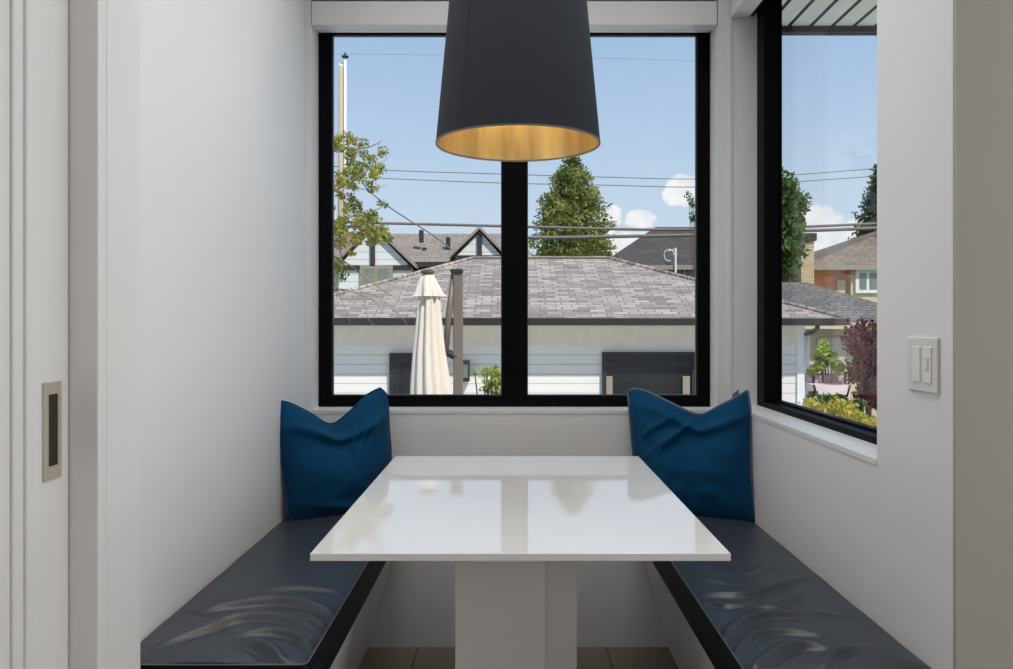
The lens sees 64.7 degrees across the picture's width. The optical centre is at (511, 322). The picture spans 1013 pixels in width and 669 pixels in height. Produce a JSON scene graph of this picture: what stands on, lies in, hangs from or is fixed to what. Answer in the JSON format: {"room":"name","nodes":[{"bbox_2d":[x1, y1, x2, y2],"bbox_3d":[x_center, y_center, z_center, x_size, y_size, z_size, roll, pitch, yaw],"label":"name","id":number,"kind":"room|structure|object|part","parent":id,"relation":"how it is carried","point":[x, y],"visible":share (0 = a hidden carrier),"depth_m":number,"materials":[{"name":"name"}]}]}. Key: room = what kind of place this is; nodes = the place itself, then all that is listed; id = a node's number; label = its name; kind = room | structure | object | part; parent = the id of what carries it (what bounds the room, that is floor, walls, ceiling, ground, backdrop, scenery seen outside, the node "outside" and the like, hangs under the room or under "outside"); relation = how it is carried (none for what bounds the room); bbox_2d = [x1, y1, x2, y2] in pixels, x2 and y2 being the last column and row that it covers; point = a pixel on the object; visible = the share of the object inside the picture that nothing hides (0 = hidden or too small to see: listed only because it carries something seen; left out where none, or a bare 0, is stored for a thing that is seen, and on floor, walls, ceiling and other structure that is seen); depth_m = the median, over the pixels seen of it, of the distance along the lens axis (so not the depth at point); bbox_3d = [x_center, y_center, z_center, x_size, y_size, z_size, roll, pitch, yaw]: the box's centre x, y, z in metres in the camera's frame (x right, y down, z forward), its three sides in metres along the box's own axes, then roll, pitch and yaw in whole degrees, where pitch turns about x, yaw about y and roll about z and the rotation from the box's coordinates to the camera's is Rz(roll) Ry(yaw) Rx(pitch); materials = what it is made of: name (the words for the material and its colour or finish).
{"room":"dining room","nodes":[
{"label":"dining room","id":0,"kind":"room"},
{"bbox_2d":[140,0,304,641],"bbox_3d":[-0.829,-0.172,2.176,0.140,2.720,1.513,0,0,0],"label":"wall","id":1,"kind":"structure","parent":0,"point":[222,82],"depth_m":2.05,"materials":[{"name":"white paint"}]},
{"bbox_2d":[68,0,139,668],"bbox_3d":[-0.797,-0.172,1.423,0.206,2.720,0.155,0,0,0],"label":"trim","id":2,"kind":"structure","parent":1,"relation":"attached to","point":[104,35],"depth_m":1.36,"materials":[{"name":"white paint"}]},
{"bbox_2d":[359,647,677,668],"bbox_3d":[0.000,1.228,-0.100,6.400,0.080,6.200,0,0,0],"label":"floor","id":3,"kind":"structure","parent":0,"point":[374,657],"depth_m":2.84,"materials":[{"name":"brown wood"}]},
{"bbox_2d":[330,561,391,668],"bbox_3d":[-0.582,0.968,2.231,0.352,0.440,1.402,0,0,0],"label":"bench","id":4,"kind":"object","parent":3,"relation":"on","point":[350,655],"visible":0.22,"depth_m":2.47,"materials":[{"name":"white paint"}]},
{"bbox_2d":[140,514,385,668],"bbox_3d":[-0.573,0.688,2.229,0.370,0.119,1.401,0,0,0],"label":"bench cushion","id":5,"kind":"object","parent":4,"relation":"on","point":[274,607],"visible":0.68,"depth_m":1.80,"materials":[{"name":"grey leather"}]},
{"bbox_2d":[280,387,391,520],"bbox_3d":[-0.583,0.468,2.731,0.419,0.475,0.158,0,0,-42],"label":"throw pillow","id":6,"kind":"object","parent":5,"relation":"on","point":[327,467],"visible":0.77,"depth_m":2.66,"materials":[{"name":"teal fabric"}]},
{"bbox_2d":[310,456,730,668],"bbox_3d":[0.016,0.813,2.076,0.800,0.750,1.113,0,0,0],"label":"dining table","id":7,"kind":"object","parent":3,"relation":"on","point":[515,530],"visible":1,"depth_m":1.93,"materials":[{"name":"white stone"}]},
{"bbox_3d":[-0.029,0.820,1.931,0.217,0.735,0.009,0,0,0],"label":"pedestal panel","id":8,"kind":"part","parent":7,"relation":"part of","materials":[{"name":"white paint"}]},
{"bbox_2d":[644,561,714,668],"bbox_3d":[0.625,0.968,2.231,0.354,0.440,1.402,0,0,0],"label":"bench","id":9,"kind":"object","parent":3,"relation":"on","point":[683,644],"visible":0.26,"depth_m":2.44,"materials":[{"name":"white paint"}]},
{"bbox_2d":[652,516,931,668],"bbox_3d":[0.620,0.693,2.218,0.365,0.109,1.422,0,0,0],"label":"bench cushion","id":10,"kind":"object","parent":9,"relation":"on","point":[763,607],"visible":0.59,"depth_m":1.82,"materials":[{"name":"grey leather"}]},
{"bbox_2d":[627,388,754,521],"bbox_3d":[0.605,0.463,2.757,0.472,0.479,0.154,0,0,29],"label":"throw pillow","id":11,"kind":"object","parent":10,"relation":"on","point":[705,459],"visible":0.8,"depth_m":2.69,"materials":[{"name":"teal fabric"}]},
{"bbox_2d":[305,0,756,646],"bbox_3d":[-0.014,-0.172,3.026,1.972,2.720,0.187,0,0,0],"label":"wall","id":12,"kind":"structure","parent":0,"point":[616,605],"depth_m":2.93,"materials":[{"name":"white paint"}]},
{"bbox_2d":[311,407,711,413],"bbox_3d":[0.009,0.326,2.989,1.492,0.013,0.115,0,0,0],"label":"trim","id":13,"kind":"structure","parent":12,"relation":"attached to","point":[319,410],"depth_m":2.93,"materials":[{"name":"white paint"}]},
{"bbox_2d":[319,32,709,406],"bbox_3d":[0.009,-0.439,3.060,1.488,1.517,0.034,0,0,0],"label":"window","id":14,"kind":"structure","parent":12,"relation":"in","point":[514,175],"depth_m":3.04,"materials":[{"name":"black metal"}]},
{"bbox_2d":[312,1,716,32],"bbox_3d":[0.008,-1.137,2.981,1.486,0.087,0.098,0,0,0],"label":"roller blind","id":15,"kind":"object","parent":12,"relation":"attached to","point":[327,16],"visible":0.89,"depth_m":2.93,"materials":[{"name":"white fabric"}]},
{"bbox_2d":[728,17,731,399],"bbox_3d":[0.799,-0.410,2.931,0.016,1.423,0.004,0,0,0],"label":"trim","id":16,"kind":"structure","parent":12,"relation":"attached to","point":[729,18],"depth_m":2.93,"materials":[{"name":"white paint"}]},
{"bbox_2d":[752,0,952,668],"bbox_3d":[0.887,-0.172,2.195,0.169,2.720,1.476,0,0,0],"label":"wall","id":17,"kind":"structure","parent":0,"point":[880,535],"depth_m":1.65,"materials":[{"name":"white paint"}]},
{"bbox_2d":[731,0,765,16],"bbox_3d":[0.843,-1.163,2.345,0.082,0.089,1.164,0,0,0],"label":"roller blind","id":18,"kind":"object","parent":17,"relation":"attached to","point":[739,8],"visible":1,"depth_m":2.85,"materials":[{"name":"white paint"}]},
{"bbox_2d":[751,405,876,464],"bbox_3d":[0.853,0.306,2.346,0.104,0.013,1.173,0,0,0],"label":"trim","id":19,"kind":"structure","parent":17,"relation":"attached to","point":[866,451],"depth_m":2.17,"materials":[{"name":"white paint"}]},
{"bbox_2d":[757,0,876,444],"bbox_3d":[0.930,-0.456,2.346,0.064,1.513,1.172,0,0,0],"label":"window","id":20,"kind":"structure","parent":17,"relation":"in","point":[769,16],"depth_m":2.85,"materials":[{"name":"black metal"}]},
{"bbox_2d":[907,337,939,393],"bbox_3d":[0.798,0.081,1.557,0.011,0.106,0.114,0,0,0],"label":"light switch","id":21,"kind":"object","parent":17,"relation":"attached to","point":[923,353],"visible":1,"depth_m":1.54,"materials":[{"name":"white plastic"}]},
{"bbox_2d":[953,0,1012,668],"bbox_3d":[2.002,-0.172,1.524,2.396,2.720,0.153,0,0,0],"label":"wall","id":22,"kind":"structure","parent":0,"point":[982,29],"depth_m":1.45,"materials":[{"name":"beige paint"}]},
{"bbox_3d":[0.000,-1.592,-0.040,6.400,0.120,6.320,0,0,0],"label":"ceiling","id":23,"kind":"structure","parent":0,"visible":0},
{"bbox_2d":[435,0,600,161],"bbox_3d":[0.015,-0.997,2.080,0.427,1.070,0.427,0,0,0],"label":"pendant lamp","id":24,"kind":"object","parent":23,"relation":"hanging from","point":[518,83],"visible":1,"depth_m":1.92,"materials":[{"name":"grey fabric"}]},
{"bbox_3d":[-0.823,-0.172,-0.928,0.155,2.720,4.545,0,0,0],"label":"wall","id":25,"kind":"structure","parent":0,"visible":0},
{"bbox_2d":[0,0,67,668],"bbox_3d":[-0.762,0.088,0.851,0.046,2.180,0.982,0,0,0],"label":"door","id":26,"kind":"structure","parent":25,"relation":"in","point":[33,33],"depth_m":1.23,"materials":[{"name":"white paint"}]},
{"bbox_3d":[-0.743,0.023,0.845,0.006,1.760,0.720,0,0,0],"label":"panel moulding","id":27,"kind":"part","parent":26,"relation":"part of","materials":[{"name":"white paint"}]},
{"bbox_3d":[-0.743,0.023,0.844,0.006,1.830,0.788,0,0,0],"label":"panel moulding","id":28,"kind":"part","parent":26,"relation":"part of","materials":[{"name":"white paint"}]},
{"bbox_3d":[-0.744,0.174,1.294,0.004,0.158,0.051,0,0,0],"label":"flush pull","id":29,"kind":"part","parent":26,"relation":"part of","materials":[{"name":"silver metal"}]},
{"label":"outside","id":30,"kind":"structure","parent":0,"visible":0},
{"bbox_3d":[0.000,2.388,65.500,120.000,0.200,109.000,0,0,0],"label":"ground","id":31,"kind":"structure","parent":30,"visible":0},
{"bbox_2d":[338,52,348,227],"bbox_3d":[-6.238,-3.841,29.553,0.532,12.259,0.370,0,0,39],"label":"utility pole","id":32,"kind":"object","parent":31,"relation":"on","point":[342,67],"visible":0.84,"depth_m":29.47,"materials":[{"name":"white wood"}]},
{"bbox_2d":[334,224,531,292],"bbox_3d":[-2.900,-0.252,24.800,7.000,5.080,6.800,0,0,0],"label":"gabled house","id":33,"kind":"structure","parent":31,"relation":"on","point":[408,253],"depth_m":21.55,"materials":[{"name":"white"}]},
{"bbox_3d":[-3.828,-1.223,21.473,0.273,0.472,0.025,0,0,0],"label":"pane","id":34,"kind":"part","parent":33,"relation":"part of","materials":[{"name":"grey glass"}]},
{"bbox_3d":[-3.745,-2.010,21.515,0.120,0.970,0.070,0,0,0],"label":"king post","id":35,"kind":"part","parent":33,"relation":"part of","materials":[{"name":"black wood"}]},
{"bbox_3d":[-3.455,-1.223,21.473,0.273,0.472,0.025,0,0,0],"label":"pane","id":36,"kind":"part","parent":33,"relation":"part of","materials":[{"name":"grey glass"}]},
{"bbox_3d":[-2.553,-1.471,22.195,0.506,0.213,0.030,0,0,0],"label":"pane","id":37,"kind":"part","parent":33,"relation":"part of","materials":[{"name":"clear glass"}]},
{"bbox_2d":[419,230,423,242],"bbox_3d":[-2.640,-2.525,23.300,0.120,0.350,0.200,0,0,0],"label":"roof vent","id":38,"kind":"object","parent":33,"relation":"attached to","point":[421,232],"depth_m":23.20,"materials":[{"name":"black metal"}]},
{"bbox_2d":[446,237,449,248],"bbox_3d":[-1.860,-2.315,23.300,0.120,0.350,0.200,0,0,0],"label":"roof vent","id":39,"kind":"object","parent":33,"relation":"attached to","point":[447,238],"depth_m":23.20,"materials":[{"name":"black metal"}]},
{"bbox_3d":[-0.869,-2.103,21.515,0.120,0.622,0.070,0,0,0],"label":"king post","id":40,"kind":"part","parent":33,"relation":"part of","materials":[{"name":"black wood"}]},
{"bbox_2d":[528,156,621,258],"bbox_3d":[2.261,-2.007,29.825,3.972,8.590,4.241,0,0,0],"label":"conifer tree","id":41,"kind":"object","parent":31,"relation":"on","point":[566,207],"visible":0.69,"depth_m":29.39,"materials":[{"name":"green plant"}]},
{"bbox_2d":[612,227,694,276],"bbox_3d":[7.051,-1.142,37.995,7.080,6.860,10.879,0,0,0],"label":"house","id":42,"kind":"structure","parent":31,"relation":"on","point":[673,254],"depth_m":34.39,"materials":[{"name":"grey"}]},
{"bbox_3d":[7.381,-1.971,33.100,0.398,0.550,0.036,0,0,0],"label":"pane","id":43,"kind":"part","parent":42,"relation":"part of","materials":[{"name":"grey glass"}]},
{"bbox_2d":[684,191,694,277],"bbox_3d":[5.185,-0.741,22.489,0.764,6.059,0.595,0,0,0],"label":"young tree","id":44,"kind":"object","parent":31,"relation":"on","point":[691,204],"visible":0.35,"depth_m":22.41,"materials":[{"name":"green plant"}]},
{"bbox_2d":[782,167,811,281],"bbox_3d":[7.409,-1.046,22.343,2.101,6.681,1.878,0,0,0],"label":"broadleaf tree","id":45,"kind":"object","parent":31,"relation":"on","point":[793,200],"visible":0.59,"depth_m":21.86,"materials":[{"name":"green plant"}]},
{"bbox_2d":[782,282,876,418],"bbox_3d":[6.625,0.673,18.370,4.350,3.230,4.860,0,0,0],"label":"garage","id":46,"kind":"structure","parent":31,"relation":"on","point":[854,308],"depth_m":16.84,"materials":[{"name":"grey stone"}]},
{"bbox_3d":[6.520,1.297,16.370,0.570,1.982,0.060,0,0,0],"label":"garage door","id":47,"kind":"part","parent":46,"relation":"part of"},
{"bbox_2d":[791,231,876,301],"bbox_3d":[12.600,-0.782,27.570,12.800,6.140,8.860,0,0,0],"label":"house","id":48,"kind":"structure","parent":31,"relation":"on","point":[849,267],"depth_m":24.35,"materials":[{"name":"beige brick"}]},
{"bbox_3d":[10.024,-0.624,24.425,0.243,1.364,0.150,0,0,0],"label":"cedar post","id":49,"kind":"part","parent":48,"relation":"part of","materials":[{"name":"beige paint"}]},
{"bbox_3d":[10.755,-1.265,24.115,0.543,0.483,0.030,0,0,0],"label":"pane","id":50,"kind":"part","parent":48,"relation":"part of","materials":[{"name":"grey glass"}]},
{"bbox_2d":[848,164,876,238],"bbox_3d":[17.417,-2.743,37.987,4.102,10.062,4.349,0,0,26],"label":"conifer tree","id":51,"kind":"object","parent":31,"relation":"on","point":[870,210],"visible":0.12,"depth_m":37.84,"materials":[{"name":"green plant"}]},
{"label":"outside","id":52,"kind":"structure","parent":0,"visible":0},
{"bbox_3d":[0.000,2.388,7.065,24.000,0.200,7.870,0,0,0],"label":"patio","id":53,"kind":"object","parent":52,"visible":0},
{"bbox_2d":[334,131,416,328],"bbox_3d":[-2.226,-0.031,7.432,2.336,4.641,2.322,0,0,-21],"label":"leafy tree","id":54,"kind":"object","parent":53,"relation":"on","point":[372,236],"visible":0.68,"depth_m":6.99,"materials":[{"name":"green plant"}]},
{"bbox_2d":[410,269,462,393],"bbox_3d":[-0.408,0.940,6.050,0.900,2.697,0.900,0,0,0],"label":"parasol","id":55,"kind":"object","parent":53,"relation":"on","point":[429,368],"visible":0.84,"depth_m":5.96,"materials":[{"name":"beige fabric"}]},
{"bbox_3d":[-0.471,-0.061,6.035,0.112,0.620,0.053,0,0,-33],"label":"arm","id":56,"kind":"part","parent":55,"relation":"part of","materials":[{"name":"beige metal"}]},
{"bbox_2d":[472,365,500,393],"bbox_3d":[-0.194,1.325,7.224,0.361,1.927,0.260,0,0,29],"label":"leafy shrub","id":57,"kind":"object","parent":53,"relation":"on","point":[492,386],"visible":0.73,"depth_m":7.18,"materials":[{"name":"green plant"}]},
{"bbox_2d":[334,256,849,405],"bbox_3d":[0.440,0.617,12.615,7.520,3.343,5.370,0,0,0],"label":"garage","id":58,"kind":"structure","parent":53,"relation":"on","point":[597,324],"depth_m":10.40,"materials":[{"name":"grey"}]},
{"bbox_3d":[-1.235,1.339,10.370,0.702,1.898,0.060,0,0,0],"label":"door frame","id":59,"kind":"part","parent":58,"relation":"part of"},
{"bbox_3d":[-1.235,1.347,10.338,0.546,1.783,0.015,0,0,0],"label":"door","id":60,"kind":"part","parent":58,"relation":"part of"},
{"bbox_3d":[-1.235,0.741,10.328,0.442,0.468,0.006,0,0,0],"label":"door pane","id":61,"kind":"part","parent":58,"relation":"part of","materials":[{"name":"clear glass"}]},
{"bbox_3d":[-0.595,0.618,10.243,0.058,0.169,0.016,0,0,0],"label":"lantern pane","id":62,"kind":"part","parent":58,"relation":"part of","materials":[{"name":"grey glass"}]},
{"bbox_3d":[1.260,1.282,10.355,0.079,1.186,0.030,0,0,0],"label":"window post","id":63,"kind":"part","parent":58,"relation":"part of","materials":[{"name":"beige wood"}]},
{"bbox_3d":[2.254,1.282,10.355,0.090,1.186,0.030,0,0,0],"label":"window post","id":64,"kind":"part","parent":58,"relation":"part of","materials":[{"name":"beige wood"}]},
{"bbox_2d":[804,374,850,402],"bbox_3d":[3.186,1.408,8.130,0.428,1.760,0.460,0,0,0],"label":"planter","id":65,"kind":"object","parent":53,"relation":"on","point":[838,384],"visible":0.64,"depth_m":8.10,"materials":[{"name":"white"}]},
{"bbox_2d":[805,338,847,382],"bbox_3d":[3.225,1.222,8.152,0.452,2.135,0.358,0,0,0],"label":"potted shrub","id":66,"kind":"object","parent":65,"relation":"in","point":[824,357],"visible":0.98,"depth_m":8.11,"materials":[{"name":"green plant"}]},
{"bbox_2d":[803,390,868,411],"bbox_3d":[3.034,1.457,7.497,0.655,1.667,0.281,0,0,0],"label":"shrub","id":67,"kind":"object","parent":53,"relation":"on","point":[861,403],"visible":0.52,"depth_m":7.47,"materials":[{"name":"green plant"}]},
{"bbox_2d":[798,396,876,426],"bbox_3d":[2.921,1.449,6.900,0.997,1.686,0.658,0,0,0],"label":"groundcover","id":68,"kind":"object","parent":53,"relation":"on","point":[839,407],"visible":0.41,"depth_m":6.68,"materials":[{"name":"yellow plant"}]},
{"bbox_2d":[837,317,876,418],"bbox_3d":[3.756,1.107,8.263,0.745,2.368,1.243,0,0,22],"label":"shrub","id":69,"kind":"object","parent":53,"relation":"on","point":[864,362],"visible":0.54,"depth_m":8.14,"materials":[{"name":"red plant"}]},
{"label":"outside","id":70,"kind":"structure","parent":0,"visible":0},
{"bbox_2d":[782,0,876,25],"bbox_3d":[0.400,-1.502,1.940,6.800,0.120,3.880,0,0,0],"label":"soffit","id":71,"kind":"structure","parent":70,"point":[794,12],"depth_m":3.72,"materials":[{"name":"white wood"}]},
{"bbox_2d":[782,26,876,35],"bbox_3d":[0.450,-1.537,1.965,6.900,0.250,3.930,0,0,0],"label":"fascia","id":72,"kind":"object","parent":71,"relation":"attached to","point":[786,30],"depth_m":3.88,"materials":[{"name":"grey metal"}]},
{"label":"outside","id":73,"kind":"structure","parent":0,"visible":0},
{"bbox_2d":[357,222,876,230],"bbox_3d":[4.599,-3.208,26.000,19.926,0.428,0.096,0,0,0],"label":"power cable","id":74,"kind":"object","parent":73,"point":[384,223],"visible":0.55,"depth_m":25.97,"materials":[{"name":"black rubber"}]},
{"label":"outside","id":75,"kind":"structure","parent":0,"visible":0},
{"bbox_2d":[355,226,876,238],"bbox_3d":[4.599,-2.995,26.000,19.928,0.552,0.124,0,0,0],"label":"power cable","id":76,"kind":"object","parent":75,"point":[871,227],"visible":0.42,"depth_m":25.95,"materials":[{"name":"black rubber"}]},
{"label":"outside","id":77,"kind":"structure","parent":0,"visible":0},
{"bbox_2d":[334,166,876,178],"bbox_3d":[4.425,-5.700,30.000,24.752,0.628,0.032,0,0,0],"label":"power cable","id":78,"kind":"object","parent":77,"point":[334,166],"visible":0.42,"depth_m":29.99,"materials":[{"name":"black rubber"}]},
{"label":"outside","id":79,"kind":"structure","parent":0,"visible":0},
{"bbox_2d":[348,176,875,186],"bbox_3d":[4.425,-5.418,30.000,24.752,0.667,0.032,0,0,0],"label":"power cable","id":80,"kind":"object","parent":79,"point":[348,176],"visible":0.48,"depth_m":29.99,"materials":[{"name":"black rubber"}]},
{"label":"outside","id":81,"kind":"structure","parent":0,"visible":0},
{"bbox_2d":[383,54,687,60],"bbox_3d":[-0.450,-9.956,30.000,15.000,0.271,0.010,0,0,0],"label":"power cable","id":82,"kind":"object","parent":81,"point":[383,54],"visible":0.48,"depth_m":30.00,"materials":[{"name":"black rubber"}]},
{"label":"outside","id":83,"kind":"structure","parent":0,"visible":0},
{"bbox_2d":[345,140,451,249],"bbox_3d":[-2.969,-3.356,21.000,2.810,2.907,0.040,0,0,0],"label":"wire","id":84,"kind":"object","parent":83,"point":[345,140],"visible":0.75,"depth_m":20.99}
]}

